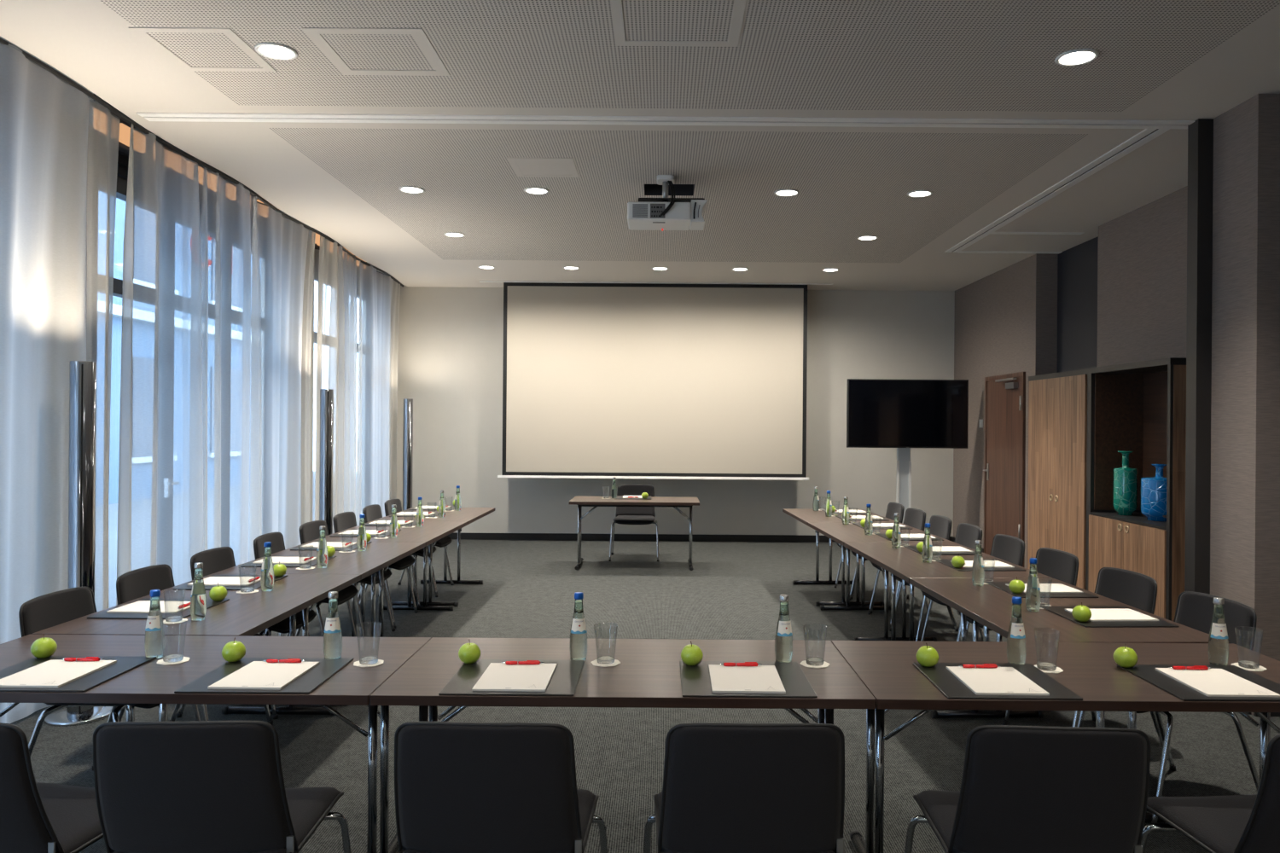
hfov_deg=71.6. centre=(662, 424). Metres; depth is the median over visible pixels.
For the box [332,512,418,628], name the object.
chair
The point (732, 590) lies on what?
floor
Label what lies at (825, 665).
coaster
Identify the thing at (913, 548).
desk mat
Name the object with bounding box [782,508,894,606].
folding table
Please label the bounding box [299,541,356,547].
pad
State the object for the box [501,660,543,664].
ballpoint pen
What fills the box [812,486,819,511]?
water bottle
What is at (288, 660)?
ballpoint pen
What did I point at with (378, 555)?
folding table
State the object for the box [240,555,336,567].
desk mat
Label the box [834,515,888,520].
desk mat
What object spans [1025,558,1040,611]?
water bottle
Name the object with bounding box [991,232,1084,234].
trim
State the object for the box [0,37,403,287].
rail
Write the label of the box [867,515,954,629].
chair
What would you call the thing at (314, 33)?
access hatch
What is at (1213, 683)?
pad
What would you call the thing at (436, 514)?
desk mat
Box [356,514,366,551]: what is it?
water bottle
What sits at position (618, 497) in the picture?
desk mat
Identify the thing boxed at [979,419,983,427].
light switch
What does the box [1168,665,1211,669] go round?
ballpoint pen
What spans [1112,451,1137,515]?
ceramic vase
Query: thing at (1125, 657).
apple
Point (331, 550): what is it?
apple
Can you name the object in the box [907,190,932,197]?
recessed light
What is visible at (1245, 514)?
wall pier
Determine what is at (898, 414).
tv
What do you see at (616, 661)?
coaster
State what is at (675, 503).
folding table
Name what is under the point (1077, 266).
wall panel
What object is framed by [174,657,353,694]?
desk mat
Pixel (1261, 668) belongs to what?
coaster
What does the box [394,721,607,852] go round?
chair
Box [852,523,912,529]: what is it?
desk mat
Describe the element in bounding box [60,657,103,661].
ballpoint pen
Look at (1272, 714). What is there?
baseboard
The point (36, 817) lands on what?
chair
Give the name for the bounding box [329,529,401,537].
desk mat
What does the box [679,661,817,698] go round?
desk mat
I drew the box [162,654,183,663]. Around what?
water glass
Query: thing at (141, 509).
ground
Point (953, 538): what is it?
baseboard
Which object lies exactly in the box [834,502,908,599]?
chair
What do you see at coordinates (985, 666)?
ballpoint pen
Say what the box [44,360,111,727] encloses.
floor lamp
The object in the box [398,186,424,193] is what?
recessed light
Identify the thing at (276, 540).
chair
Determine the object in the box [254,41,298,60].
recessed light
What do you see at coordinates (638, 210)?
vent grille
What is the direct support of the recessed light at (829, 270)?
in the ceiling
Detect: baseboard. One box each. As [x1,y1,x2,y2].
[448,532,952,542]
[952,536,983,552]
[1245,712,1279,716]
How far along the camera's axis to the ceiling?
5.19 m
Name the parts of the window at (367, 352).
louvre panel, frame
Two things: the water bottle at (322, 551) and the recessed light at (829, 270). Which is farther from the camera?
the recessed light at (829, 270)
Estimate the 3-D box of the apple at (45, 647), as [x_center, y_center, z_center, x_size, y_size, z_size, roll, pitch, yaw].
[-2.136,0.763,3.066,0.076,0.080,0.076,0,0,-27]
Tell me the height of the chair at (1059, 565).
0.845 m
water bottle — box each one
[144,589,164,658]
[189,562,206,621]
[260,541,274,591]
[316,525,328,568]
[323,591,342,660]
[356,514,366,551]
[389,504,398,537]
[415,496,424,527]
[438,490,445,517]
[454,485,461,511]
[569,592,587,660]
[610,477,616,499]
[774,594,792,663]
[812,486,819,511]
[825,490,831,517]
[842,496,849,524]
[864,504,872,535]
[891,512,901,548]
[922,523,932,563]
[971,540,984,586]
[1006,596,1025,665]
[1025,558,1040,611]
[1207,597,1228,665]
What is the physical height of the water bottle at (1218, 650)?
0.236 m
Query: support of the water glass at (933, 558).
on the coaster
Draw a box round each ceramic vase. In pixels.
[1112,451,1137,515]
[1140,464,1167,521]
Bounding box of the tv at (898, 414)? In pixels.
[846,378,968,448]
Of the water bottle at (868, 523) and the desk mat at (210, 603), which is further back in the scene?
the water bottle at (868, 523)
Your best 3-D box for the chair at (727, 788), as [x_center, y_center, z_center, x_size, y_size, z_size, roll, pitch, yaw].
[0.222,1.144,2.406,0.577,0.845,0.556,0,0,-1]
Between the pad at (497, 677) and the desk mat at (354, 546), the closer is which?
the pad at (497, 677)
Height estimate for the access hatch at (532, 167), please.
0.004 m
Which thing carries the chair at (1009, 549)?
on the floor
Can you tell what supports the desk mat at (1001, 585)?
on the folding table at (989, 606)
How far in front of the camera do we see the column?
5.25 m
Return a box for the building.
[95,190,252,506]
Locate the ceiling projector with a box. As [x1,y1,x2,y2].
[627,174,707,231]
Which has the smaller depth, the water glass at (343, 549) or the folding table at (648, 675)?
the folding table at (648, 675)
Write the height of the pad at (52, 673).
0.006 m
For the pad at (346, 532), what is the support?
on the desk mat at (386, 533)
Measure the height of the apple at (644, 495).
0.080 m
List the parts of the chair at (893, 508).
leg, backrest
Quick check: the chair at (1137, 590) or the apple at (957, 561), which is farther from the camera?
the apple at (957, 561)
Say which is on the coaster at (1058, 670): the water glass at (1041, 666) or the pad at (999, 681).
the water glass at (1041, 666)
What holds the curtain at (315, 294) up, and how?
hanging from the rail
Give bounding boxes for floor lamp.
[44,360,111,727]
[319,389,333,535]
[402,398,413,511]
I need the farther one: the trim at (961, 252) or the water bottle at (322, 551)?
the trim at (961, 252)
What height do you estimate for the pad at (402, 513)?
0.006 m
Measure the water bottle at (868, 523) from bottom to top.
0.236 m
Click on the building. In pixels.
(144, 246)
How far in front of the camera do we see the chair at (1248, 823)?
2.38 m
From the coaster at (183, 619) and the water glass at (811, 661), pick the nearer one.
the water glass at (811, 661)
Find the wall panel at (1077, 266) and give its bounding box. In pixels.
[1056,236,1098,372]
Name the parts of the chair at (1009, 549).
leg, seat, leg, backrest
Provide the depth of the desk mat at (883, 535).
6.50 m
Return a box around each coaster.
[156,657,189,664]
[162,618,187,623]
[236,589,258,593]
[296,566,314,570]
[353,659,383,667]
[590,659,620,667]
[799,660,829,668]
[1034,664,1063,673]
[1231,663,1266,671]
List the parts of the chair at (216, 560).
leg, backrest, leg, seat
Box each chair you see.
[0,722,103,852]
[18,587,200,771]
[92,721,351,852]
[116,564,273,725]
[176,546,316,720]
[253,531,358,637]
[295,520,395,637]
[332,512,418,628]
[359,504,437,605]
[384,499,453,596]
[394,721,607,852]
[608,484,659,561]
[643,722,844,852]
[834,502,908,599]
[849,507,929,613]
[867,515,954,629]
[889,523,983,641]
[904,725,1150,852]
[920,534,1024,641]
[960,547,1078,639]
[1002,566,1168,760]
[1076,591,1259,832]
[1140,733,1279,852]
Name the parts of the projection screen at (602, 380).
ceiling slot trim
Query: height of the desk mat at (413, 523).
0.006 m
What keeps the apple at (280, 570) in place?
on the desk mat at (256, 585)
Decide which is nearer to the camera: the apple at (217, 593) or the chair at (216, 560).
the apple at (217, 593)
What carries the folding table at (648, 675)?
on the floor
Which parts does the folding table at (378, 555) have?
leg, leg, leg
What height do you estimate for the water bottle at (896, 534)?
0.236 m
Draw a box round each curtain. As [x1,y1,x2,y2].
[0,43,119,723]
[116,123,315,605]
[301,244,319,524]
[314,235,400,534]
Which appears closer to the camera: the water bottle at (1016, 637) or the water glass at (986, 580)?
the water bottle at (1016, 637)
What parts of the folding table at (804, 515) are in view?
leg, leg, leg, leg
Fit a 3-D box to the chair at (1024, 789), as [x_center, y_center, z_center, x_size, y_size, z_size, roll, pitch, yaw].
[0.975,1.150,2.397,0.577,0.845,0.556,0,0,3]
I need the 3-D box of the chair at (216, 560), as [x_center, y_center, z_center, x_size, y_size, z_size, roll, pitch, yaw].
[-2.286,1.125,4.960,0.556,0.845,0.577,0,0,2]
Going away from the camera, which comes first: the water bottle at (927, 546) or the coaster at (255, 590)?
the coaster at (255, 590)
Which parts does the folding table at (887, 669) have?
leg, leg, under rail, leg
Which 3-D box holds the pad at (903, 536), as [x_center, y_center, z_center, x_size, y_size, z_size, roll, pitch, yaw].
[1.859,0.831,6.625,0.296,0.006,0.224,0,0,-2]
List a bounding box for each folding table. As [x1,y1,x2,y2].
[0,634,430,852]
[31,573,360,721]
[215,541,425,637]
[313,520,467,637]
[370,637,875,724]
[374,506,494,606]
[568,496,699,570]
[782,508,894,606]
[807,522,954,641]
[831,640,1279,852]
[843,542,1053,641]
[909,578,1229,823]
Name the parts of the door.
handle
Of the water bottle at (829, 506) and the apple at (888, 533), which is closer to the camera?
the apple at (888, 533)
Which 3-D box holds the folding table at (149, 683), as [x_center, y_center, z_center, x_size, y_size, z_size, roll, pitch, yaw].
[-1.664,1.182,3.051,1.547,0.738,0.732,0,0,0]
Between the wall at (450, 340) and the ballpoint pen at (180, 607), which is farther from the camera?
the wall at (450, 340)
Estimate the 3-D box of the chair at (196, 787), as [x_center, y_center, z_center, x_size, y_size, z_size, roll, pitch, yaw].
[-1.173,1.133,2.388,0.577,0.845,0.556,0,0,-3]
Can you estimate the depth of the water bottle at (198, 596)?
3.68 m
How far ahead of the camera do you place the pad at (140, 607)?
3.86 m
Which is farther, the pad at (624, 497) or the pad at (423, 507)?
the pad at (624, 497)
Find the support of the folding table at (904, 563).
on the floor
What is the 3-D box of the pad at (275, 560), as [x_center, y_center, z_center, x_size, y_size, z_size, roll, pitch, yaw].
[-2.218,0.799,5.240,0.296,0.006,0.224,0,0,0]
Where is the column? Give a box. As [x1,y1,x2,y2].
[1184,118,1213,594]
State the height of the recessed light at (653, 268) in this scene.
0.010 m
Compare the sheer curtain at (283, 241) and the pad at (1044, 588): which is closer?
the pad at (1044, 588)
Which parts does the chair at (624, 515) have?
leg, leg, seat, backrest, leg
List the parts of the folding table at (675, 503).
leg, leg, under rail, leg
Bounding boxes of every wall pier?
[0,36,93,441]
[260,202,312,535]
[361,262,390,514]
[1210,93,1279,715]
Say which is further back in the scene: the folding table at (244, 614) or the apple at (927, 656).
the folding table at (244, 614)
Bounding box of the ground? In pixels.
[94,471,356,611]
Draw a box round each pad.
[0,659,116,687]
[106,600,190,613]
[187,576,260,586]
[207,661,319,689]
[252,557,316,564]
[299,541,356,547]
[337,530,387,535]
[368,520,413,524]
[396,512,434,515]
[414,506,450,509]
[471,663,557,692]
[622,495,642,498]
[708,664,785,693]
[834,510,866,512]
[849,515,883,518]
[872,523,905,527]
[901,534,936,538]
[932,546,972,552]
[946,666,1049,695]
[950,560,1014,567]
[1005,583,1083,593]
[1064,608,1158,621]
[1155,668,1279,697]
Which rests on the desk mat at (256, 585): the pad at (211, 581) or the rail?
the pad at (211, 581)
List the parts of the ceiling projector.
ceiling plate, mount plate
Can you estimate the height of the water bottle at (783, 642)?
0.236 m
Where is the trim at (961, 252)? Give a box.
[957,250,1062,253]
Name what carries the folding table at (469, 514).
on the floor
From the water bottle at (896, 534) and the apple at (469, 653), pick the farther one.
the water bottle at (896, 534)
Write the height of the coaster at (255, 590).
0.002 m
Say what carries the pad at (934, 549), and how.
on the desk mat at (913, 548)
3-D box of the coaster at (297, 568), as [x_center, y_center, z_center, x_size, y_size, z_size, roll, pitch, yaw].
[-2.011,0.809,5.004,0.098,0.002,0.098,0,0,-9]
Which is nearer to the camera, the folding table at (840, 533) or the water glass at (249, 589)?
the water glass at (249, 589)
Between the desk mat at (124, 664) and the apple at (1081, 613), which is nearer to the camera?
the desk mat at (124, 664)
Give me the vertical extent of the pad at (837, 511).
0.006 m
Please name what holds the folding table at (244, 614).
on the floor
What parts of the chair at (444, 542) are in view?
backrest, leg, leg, seat, leg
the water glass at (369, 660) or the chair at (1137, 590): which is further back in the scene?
the chair at (1137, 590)
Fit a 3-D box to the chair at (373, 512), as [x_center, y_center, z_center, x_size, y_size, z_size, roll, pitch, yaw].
[-2.286,1.125,7.708,0.556,0.845,0.577,0,0,0]
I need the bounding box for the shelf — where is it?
[1090,512,1166,529]
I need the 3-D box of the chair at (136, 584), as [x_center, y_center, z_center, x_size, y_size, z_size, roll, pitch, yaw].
[-2.286,1.125,4.314,0.556,0.845,0.577,0,0,2]
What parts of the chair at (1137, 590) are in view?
leg, leg, leg, backrest, leg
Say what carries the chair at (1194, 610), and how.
on the floor
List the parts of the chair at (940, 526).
leg, leg, leg, backrest, leg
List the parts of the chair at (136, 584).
leg, backrest, leg, leg, leg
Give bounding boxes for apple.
[30,634,57,658]
[209,582,227,601]
[221,637,245,662]
[273,561,286,576]
[326,545,335,557]
[366,532,371,542]
[458,640,480,663]
[641,492,648,498]
[680,641,703,665]
[860,518,865,527]
[885,527,892,538]
[915,642,938,667]
[916,540,923,552]
[951,553,965,568]
[1008,576,1024,593]
[1071,602,1091,622]
[1113,644,1137,668]
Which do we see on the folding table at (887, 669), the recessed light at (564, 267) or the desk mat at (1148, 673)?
the desk mat at (1148, 673)
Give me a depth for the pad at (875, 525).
7.32 m
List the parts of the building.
window sill, window sill, cornice, window sill, window sill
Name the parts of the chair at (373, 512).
backrest, leg, seat, leg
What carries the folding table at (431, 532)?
on the floor
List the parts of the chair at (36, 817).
backrest, seat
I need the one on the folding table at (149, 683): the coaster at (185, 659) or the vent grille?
the coaster at (185, 659)
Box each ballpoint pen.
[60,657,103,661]
[177,602,190,609]
[247,576,260,582]
[261,658,304,663]
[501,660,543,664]
[719,662,761,666]
[958,663,1000,668]
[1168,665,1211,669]
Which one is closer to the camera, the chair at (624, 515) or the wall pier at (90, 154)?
the wall pier at (90, 154)
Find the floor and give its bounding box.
[11,539,1279,852]
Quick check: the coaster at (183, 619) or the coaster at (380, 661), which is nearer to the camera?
the coaster at (380, 661)
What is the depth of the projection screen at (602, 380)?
11.51 m
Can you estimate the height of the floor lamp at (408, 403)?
1.875 m
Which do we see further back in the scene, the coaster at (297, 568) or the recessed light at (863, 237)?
the recessed light at (863, 237)
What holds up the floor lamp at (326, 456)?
on the floor
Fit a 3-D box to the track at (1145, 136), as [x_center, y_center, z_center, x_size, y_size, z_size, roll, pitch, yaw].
[3.029,-1.808,7.348,0.140,0.008,3.868,0,0,0]
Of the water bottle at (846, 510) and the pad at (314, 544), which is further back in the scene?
the water bottle at (846, 510)
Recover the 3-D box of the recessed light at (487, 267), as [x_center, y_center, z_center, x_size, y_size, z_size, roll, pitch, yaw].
[-2.056,-1.846,10.401,0.200,0.010,0.200,0,0,0]
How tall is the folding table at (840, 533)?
0.738 m
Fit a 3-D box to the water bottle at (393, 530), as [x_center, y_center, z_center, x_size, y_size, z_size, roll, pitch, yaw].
[-1.930,0.692,6.388,0.063,0.236,0.063,0,0,0]
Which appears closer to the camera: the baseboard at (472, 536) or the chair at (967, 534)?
the chair at (967, 534)
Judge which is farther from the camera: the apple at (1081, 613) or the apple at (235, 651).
the apple at (1081, 613)
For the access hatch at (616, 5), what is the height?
0.004 m
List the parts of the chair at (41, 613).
leg, backrest, seat frame, seat, leg, leg, leg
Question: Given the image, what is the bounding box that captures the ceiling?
[0,0,1279,290]
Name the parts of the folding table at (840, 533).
leg, leg, leg, leg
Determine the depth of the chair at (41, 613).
3.64 m
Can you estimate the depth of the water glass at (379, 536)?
6.33 m
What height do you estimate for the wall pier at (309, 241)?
3.950 m
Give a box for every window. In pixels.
[91,93,267,597]
[312,227,371,507]
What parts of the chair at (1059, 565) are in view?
leg, seat, backrest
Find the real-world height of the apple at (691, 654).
0.080 m
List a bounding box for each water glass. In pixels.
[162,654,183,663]
[165,616,182,622]
[240,587,254,593]
[299,564,311,569]
[342,548,352,552]
[359,656,378,664]
[376,535,385,538]
[596,656,614,664]
[805,657,824,666]
[931,557,941,560]
[983,578,993,583]
[1036,662,1056,670]
[1040,602,1049,607]
[1238,660,1259,669]
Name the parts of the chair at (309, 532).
leg, backrest, leg, seat, leg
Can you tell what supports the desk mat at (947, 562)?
on the folding table at (904, 563)
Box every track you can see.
[136,112,1194,128]
[945,128,1169,252]
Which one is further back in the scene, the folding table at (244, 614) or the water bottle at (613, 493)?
the water bottle at (613, 493)
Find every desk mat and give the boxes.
[0,656,154,692]
[86,598,229,619]
[172,575,287,590]
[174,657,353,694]
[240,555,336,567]
[290,541,372,551]
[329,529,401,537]
[365,519,424,526]
[389,512,438,517]
[408,506,454,510]
[438,659,584,696]
[614,495,651,499]
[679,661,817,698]
[822,509,872,514]
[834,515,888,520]
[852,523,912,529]
[874,533,944,541]
[903,545,975,555]
[913,663,1083,700]
[935,559,1025,571]
[987,581,1099,598]
[1041,605,1179,628]
[1117,664,1279,701]
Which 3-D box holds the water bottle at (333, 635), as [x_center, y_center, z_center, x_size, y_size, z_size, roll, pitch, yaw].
[-1.145,0.699,3.087,0.063,0.236,0.063,0,0,-7]
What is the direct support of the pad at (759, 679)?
on the desk mat at (695, 681)
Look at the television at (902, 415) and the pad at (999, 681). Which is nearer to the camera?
the pad at (999, 681)
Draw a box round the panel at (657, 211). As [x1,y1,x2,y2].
[650,203,665,218]
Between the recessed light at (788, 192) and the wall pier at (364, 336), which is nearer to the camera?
the recessed light at (788, 192)
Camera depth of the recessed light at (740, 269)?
10.38 m
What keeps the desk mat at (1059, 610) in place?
on the folding table at (989, 606)
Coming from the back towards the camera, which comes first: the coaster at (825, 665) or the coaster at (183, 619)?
the coaster at (183, 619)
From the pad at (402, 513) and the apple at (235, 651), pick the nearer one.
the apple at (235, 651)
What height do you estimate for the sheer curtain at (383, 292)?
3.370 m
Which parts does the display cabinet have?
cabinet door, cabinet door, cabinet door, ring pull, ring pull, cabinet door, panel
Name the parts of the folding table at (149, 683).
under rail, leg, leg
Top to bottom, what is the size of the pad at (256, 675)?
0.006 m
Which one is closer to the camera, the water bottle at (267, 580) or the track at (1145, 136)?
the water bottle at (267, 580)
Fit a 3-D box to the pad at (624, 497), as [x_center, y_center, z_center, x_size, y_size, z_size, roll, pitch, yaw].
[-0.326,0.814,10.014,0.224,0.006,0.296,0,0,-1]
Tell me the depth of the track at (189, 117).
5.33 m
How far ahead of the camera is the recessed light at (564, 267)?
10.38 m
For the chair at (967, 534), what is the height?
0.845 m
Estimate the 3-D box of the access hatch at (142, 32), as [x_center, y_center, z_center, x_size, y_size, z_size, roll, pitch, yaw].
[-2.251,-1.851,4.391,0.470,0.004,0.509,0,0,0]
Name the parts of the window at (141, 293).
handle, louvre panel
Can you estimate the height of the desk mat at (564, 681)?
0.006 m
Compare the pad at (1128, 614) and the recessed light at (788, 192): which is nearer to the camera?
the pad at (1128, 614)
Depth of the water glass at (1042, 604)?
4.06 m
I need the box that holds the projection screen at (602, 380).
[478,280,833,480]
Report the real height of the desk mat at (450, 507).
0.006 m
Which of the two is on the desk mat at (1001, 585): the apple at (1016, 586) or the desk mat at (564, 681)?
the apple at (1016, 586)
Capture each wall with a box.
[391,275,954,536]
[953,186,1187,568]
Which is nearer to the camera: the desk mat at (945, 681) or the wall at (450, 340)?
the desk mat at (945, 681)
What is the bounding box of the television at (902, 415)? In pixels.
[846,378,968,523]
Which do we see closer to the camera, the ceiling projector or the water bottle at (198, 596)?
the water bottle at (198, 596)
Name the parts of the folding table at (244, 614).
leg, leg, leg, leg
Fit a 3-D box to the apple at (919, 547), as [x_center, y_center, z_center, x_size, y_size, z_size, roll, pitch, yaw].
[1.704,0.793,5.807,0.076,0.080,0.076,0,0,-43]
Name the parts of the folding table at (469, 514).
leg, leg, leg, leg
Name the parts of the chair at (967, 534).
leg, leg, leg, backrest, leg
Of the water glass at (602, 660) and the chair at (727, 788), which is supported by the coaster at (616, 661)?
the water glass at (602, 660)
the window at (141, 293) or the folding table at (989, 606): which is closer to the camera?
the folding table at (989, 606)
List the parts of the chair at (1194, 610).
leg, leg, leg, backrest, leg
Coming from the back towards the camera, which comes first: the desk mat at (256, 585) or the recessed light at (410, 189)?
the recessed light at (410, 189)
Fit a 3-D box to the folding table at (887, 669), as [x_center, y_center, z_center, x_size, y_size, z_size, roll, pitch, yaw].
[1.423,1.206,3.051,1.552,0.738,0.732,0,0,0]
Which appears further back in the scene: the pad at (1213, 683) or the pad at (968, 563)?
the pad at (968, 563)
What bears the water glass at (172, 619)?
on the coaster at (183, 619)
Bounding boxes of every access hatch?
[128,27,276,71]
[302,27,450,75]
[506,157,579,177]
[610,0,746,46]
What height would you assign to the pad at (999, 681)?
0.006 m
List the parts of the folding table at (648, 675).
leg, leg, under rail, leg, leg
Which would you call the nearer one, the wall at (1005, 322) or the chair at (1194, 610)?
the chair at (1194, 610)
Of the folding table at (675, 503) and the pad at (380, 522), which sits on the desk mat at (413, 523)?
the pad at (380, 522)
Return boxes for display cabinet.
[1026,357,1186,621]
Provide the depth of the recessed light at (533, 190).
6.96 m
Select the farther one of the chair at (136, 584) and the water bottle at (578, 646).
the chair at (136, 584)
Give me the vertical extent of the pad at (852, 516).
0.006 m
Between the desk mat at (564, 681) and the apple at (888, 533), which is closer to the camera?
the desk mat at (564, 681)
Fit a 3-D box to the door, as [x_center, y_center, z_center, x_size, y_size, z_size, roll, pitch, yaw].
[3.876,0.510,10.169,0.100,2.170,1.138,0,0,0]
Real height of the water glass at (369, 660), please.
0.130 m
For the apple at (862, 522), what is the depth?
7.20 m
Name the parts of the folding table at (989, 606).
leg, leg, leg, leg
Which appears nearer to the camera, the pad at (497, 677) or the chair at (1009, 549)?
the pad at (497, 677)
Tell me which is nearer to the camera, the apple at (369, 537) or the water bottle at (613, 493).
the apple at (369, 537)
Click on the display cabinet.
(1079, 421)
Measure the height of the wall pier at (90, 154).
3.950 m
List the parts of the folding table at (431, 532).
leg, leg, leg, leg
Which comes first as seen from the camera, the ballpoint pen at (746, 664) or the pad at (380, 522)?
the ballpoint pen at (746, 664)
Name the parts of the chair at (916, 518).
leg, backrest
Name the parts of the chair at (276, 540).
backrest, leg, seat, leg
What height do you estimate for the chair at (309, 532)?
0.845 m
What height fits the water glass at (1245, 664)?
0.130 m
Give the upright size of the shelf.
0.018 m
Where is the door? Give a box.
[983,372,1025,567]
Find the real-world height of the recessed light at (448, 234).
0.010 m
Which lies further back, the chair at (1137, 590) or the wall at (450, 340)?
the wall at (450, 340)
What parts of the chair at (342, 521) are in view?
backrest, leg, seat, leg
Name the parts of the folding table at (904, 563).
leg, leg, leg, leg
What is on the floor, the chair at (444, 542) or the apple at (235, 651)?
the chair at (444, 542)
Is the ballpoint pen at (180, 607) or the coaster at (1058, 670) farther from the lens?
the ballpoint pen at (180, 607)
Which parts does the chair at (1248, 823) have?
leg, seat, backrest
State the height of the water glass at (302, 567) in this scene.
0.130 m
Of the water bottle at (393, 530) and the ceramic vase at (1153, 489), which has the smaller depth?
the water bottle at (393, 530)
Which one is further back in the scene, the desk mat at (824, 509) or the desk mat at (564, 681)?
the desk mat at (824, 509)
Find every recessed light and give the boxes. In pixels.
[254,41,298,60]
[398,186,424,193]
[443,232,465,237]
[477,265,494,269]
[523,186,549,194]
[562,266,579,269]
[651,267,668,270]
[731,267,748,271]
[773,188,799,196]
[821,267,838,272]
[856,235,878,240]
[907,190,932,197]
[1054,48,1099,66]
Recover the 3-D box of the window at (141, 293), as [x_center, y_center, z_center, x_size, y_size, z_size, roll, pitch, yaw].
[-3.727,-0.439,7.075,0.220,3.950,2.776,0,0,0]
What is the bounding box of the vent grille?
[632,203,647,217]
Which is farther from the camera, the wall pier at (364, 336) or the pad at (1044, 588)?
the wall pier at (364, 336)
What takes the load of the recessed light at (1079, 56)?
in the ceiling
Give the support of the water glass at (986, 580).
on the coaster
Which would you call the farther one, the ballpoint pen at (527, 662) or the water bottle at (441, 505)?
the water bottle at (441, 505)
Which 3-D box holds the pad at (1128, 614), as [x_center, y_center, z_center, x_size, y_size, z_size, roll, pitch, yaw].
[1.963,0.832,3.885,0.296,0.006,0.224,0,0,-3]
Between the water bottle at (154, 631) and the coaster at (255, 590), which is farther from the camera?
the coaster at (255, 590)
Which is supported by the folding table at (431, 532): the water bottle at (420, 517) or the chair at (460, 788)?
the water bottle at (420, 517)
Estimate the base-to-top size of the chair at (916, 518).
0.845 m
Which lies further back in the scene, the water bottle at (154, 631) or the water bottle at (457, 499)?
the water bottle at (457, 499)
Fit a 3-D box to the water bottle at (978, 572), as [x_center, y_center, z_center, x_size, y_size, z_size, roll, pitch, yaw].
[1.649,0.720,4.629,0.063,0.236,0.063,0,0,6]
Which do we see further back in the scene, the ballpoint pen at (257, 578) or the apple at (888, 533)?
the apple at (888, 533)
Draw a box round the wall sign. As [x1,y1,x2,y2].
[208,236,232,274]
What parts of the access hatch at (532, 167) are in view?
hatch panel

